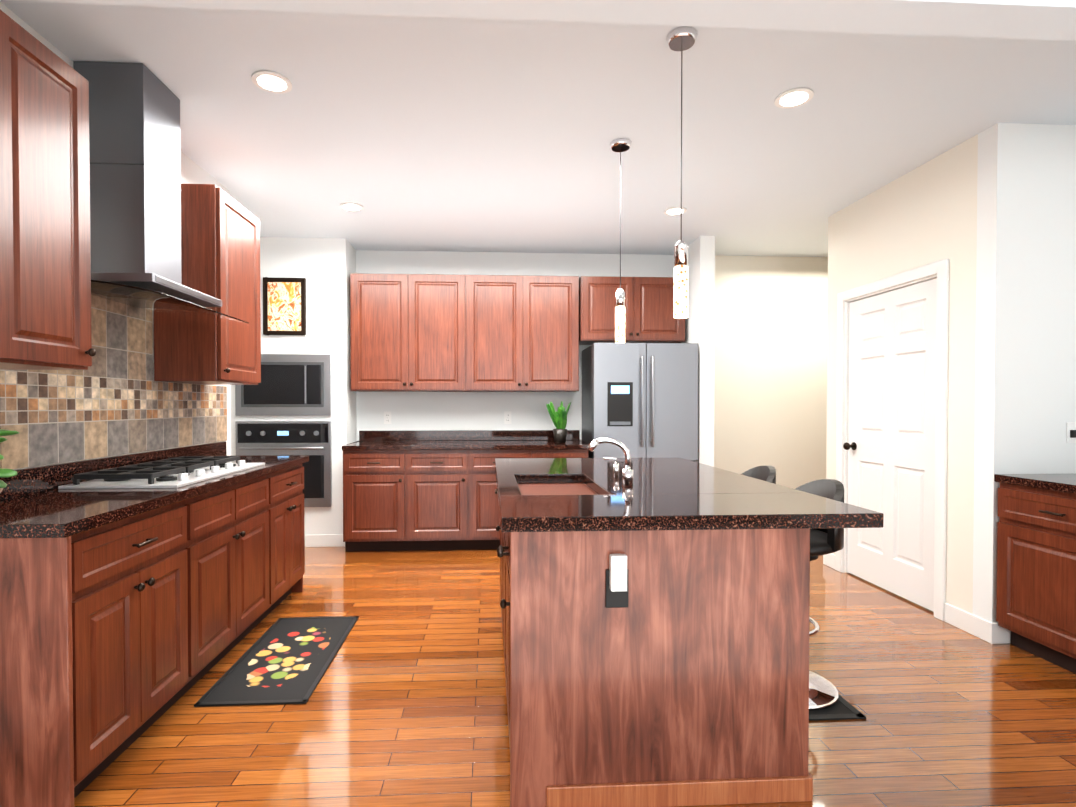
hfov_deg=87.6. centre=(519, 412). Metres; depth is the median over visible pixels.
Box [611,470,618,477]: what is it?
faucet
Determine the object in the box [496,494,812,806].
kitchen island
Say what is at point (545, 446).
base cabinet
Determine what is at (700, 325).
wall
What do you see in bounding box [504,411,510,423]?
electrical outlet
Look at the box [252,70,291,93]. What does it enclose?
recessed light
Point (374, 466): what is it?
base cabinet
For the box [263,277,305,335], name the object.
picture frame
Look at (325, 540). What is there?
baseboard
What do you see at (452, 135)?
ceiling
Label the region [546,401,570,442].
plant
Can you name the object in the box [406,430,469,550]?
base cabinet
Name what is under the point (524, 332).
upper cabinet
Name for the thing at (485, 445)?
base cabinet
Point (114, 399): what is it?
wall tiles
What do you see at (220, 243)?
upper cabinet
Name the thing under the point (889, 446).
door
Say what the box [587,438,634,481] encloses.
faucet
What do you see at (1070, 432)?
outlet
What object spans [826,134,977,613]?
wall
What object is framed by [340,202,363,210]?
recessed light
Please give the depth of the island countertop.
1.92 m
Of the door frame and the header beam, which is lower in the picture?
the door frame
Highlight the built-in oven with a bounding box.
[235,421,331,506]
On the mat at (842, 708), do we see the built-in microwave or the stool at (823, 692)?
the stool at (823, 692)
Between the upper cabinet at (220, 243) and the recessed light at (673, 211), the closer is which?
the upper cabinet at (220, 243)
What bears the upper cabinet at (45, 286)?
attached to the wall at (192, 172)
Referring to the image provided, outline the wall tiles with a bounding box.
[0,295,226,469]
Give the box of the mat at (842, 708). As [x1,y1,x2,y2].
[809,670,865,720]
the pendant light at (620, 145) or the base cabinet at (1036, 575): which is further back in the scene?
the pendant light at (620, 145)
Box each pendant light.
[610,138,631,342]
[666,26,697,318]
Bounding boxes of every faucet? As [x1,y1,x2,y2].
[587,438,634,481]
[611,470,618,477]
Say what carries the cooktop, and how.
in the base cabinet at (236, 538)
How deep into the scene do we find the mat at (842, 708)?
2.28 m
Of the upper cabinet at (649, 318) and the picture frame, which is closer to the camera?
the picture frame
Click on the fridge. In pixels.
(639, 400)
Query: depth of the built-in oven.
4.94 m
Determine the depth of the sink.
2.60 m
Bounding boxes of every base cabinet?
[0,493,195,806]
[64,469,275,682]
[184,457,307,606]
[342,430,405,550]
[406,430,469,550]
[470,430,533,549]
[534,430,588,457]
[994,474,1075,673]
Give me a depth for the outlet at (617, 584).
1.72 m
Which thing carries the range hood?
attached to the wall at (192, 172)
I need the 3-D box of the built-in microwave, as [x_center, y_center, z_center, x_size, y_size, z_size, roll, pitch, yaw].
[-2.077,-0.246,4.926,0.820,0.540,0.060,0,1,-3]
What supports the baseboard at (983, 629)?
attached to the wall at (923, 214)
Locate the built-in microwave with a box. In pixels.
[235,354,330,415]
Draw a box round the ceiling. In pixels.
[0,1,1075,256]
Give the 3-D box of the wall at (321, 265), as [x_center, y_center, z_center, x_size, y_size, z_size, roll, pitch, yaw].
[-2.437,-0.177,5.000,1.790,2.740,0.120,0,1,-3]
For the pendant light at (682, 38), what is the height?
1.124 m
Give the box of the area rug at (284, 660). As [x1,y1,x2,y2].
[194,616,358,706]
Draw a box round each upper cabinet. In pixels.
[0,10,95,369]
[154,184,260,384]
[350,273,465,391]
[466,275,581,391]
[582,276,684,344]
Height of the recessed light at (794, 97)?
0.010 m
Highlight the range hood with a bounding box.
[73,61,248,323]
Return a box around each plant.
[0,429,19,492]
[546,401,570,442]
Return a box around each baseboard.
[305,534,344,546]
[945,603,986,640]
[986,621,1010,643]
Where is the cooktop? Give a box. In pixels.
[58,456,264,488]
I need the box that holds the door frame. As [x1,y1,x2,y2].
[835,259,948,620]
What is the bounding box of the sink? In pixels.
[523,478,594,493]
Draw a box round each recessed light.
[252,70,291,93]
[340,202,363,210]
[664,207,686,214]
[774,87,813,107]
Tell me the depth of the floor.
2.26 m
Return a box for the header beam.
[0,0,1075,40]
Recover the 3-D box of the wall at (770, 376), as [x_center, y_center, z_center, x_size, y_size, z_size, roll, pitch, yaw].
[2.136,-0.186,5.628,7.410,2.740,0.120,0,1,-3]
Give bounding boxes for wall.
[0,2,230,469]
[230,237,349,534]
[349,243,356,442]
[356,250,827,488]
[682,236,714,466]
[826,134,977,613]
[973,123,1075,622]
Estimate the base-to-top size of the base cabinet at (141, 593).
0.886 m
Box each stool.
[741,465,775,483]
[796,479,843,709]
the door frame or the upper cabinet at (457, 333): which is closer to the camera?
the door frame
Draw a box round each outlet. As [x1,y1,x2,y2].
[384,412,390,423]
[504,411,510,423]
[606,554,627,607]
[1066,422,1075,442]
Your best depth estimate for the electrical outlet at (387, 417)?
5.38 m
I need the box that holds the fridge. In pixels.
[582,343,697,461]
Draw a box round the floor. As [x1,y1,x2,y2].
[74,547,1075,806]
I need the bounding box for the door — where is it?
[843,278,936,611]
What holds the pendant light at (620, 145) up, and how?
hanging from the ceiling
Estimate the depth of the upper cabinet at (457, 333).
5.02 m
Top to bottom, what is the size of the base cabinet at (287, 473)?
0.886 m
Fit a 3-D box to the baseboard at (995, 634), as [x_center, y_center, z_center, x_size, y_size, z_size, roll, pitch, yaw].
[2.837,1.166,2.981,0.698,0.110,0.018,0,1,-3]
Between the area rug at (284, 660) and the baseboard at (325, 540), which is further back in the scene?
the baseboard at (325, 540)
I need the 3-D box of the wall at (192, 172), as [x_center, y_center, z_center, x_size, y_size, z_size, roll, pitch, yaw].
[-1.851,-0.108,0.024,0.120,2.740,7.720,0,1,-3]
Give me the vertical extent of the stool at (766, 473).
0.922 m
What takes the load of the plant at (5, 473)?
on the base cabinet at (141, 593)
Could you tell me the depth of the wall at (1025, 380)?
2.96 m
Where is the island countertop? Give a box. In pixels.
[495,458,883,533]
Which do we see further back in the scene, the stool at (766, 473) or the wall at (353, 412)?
the wall at (353, 412)
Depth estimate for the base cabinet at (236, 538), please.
2.67 m

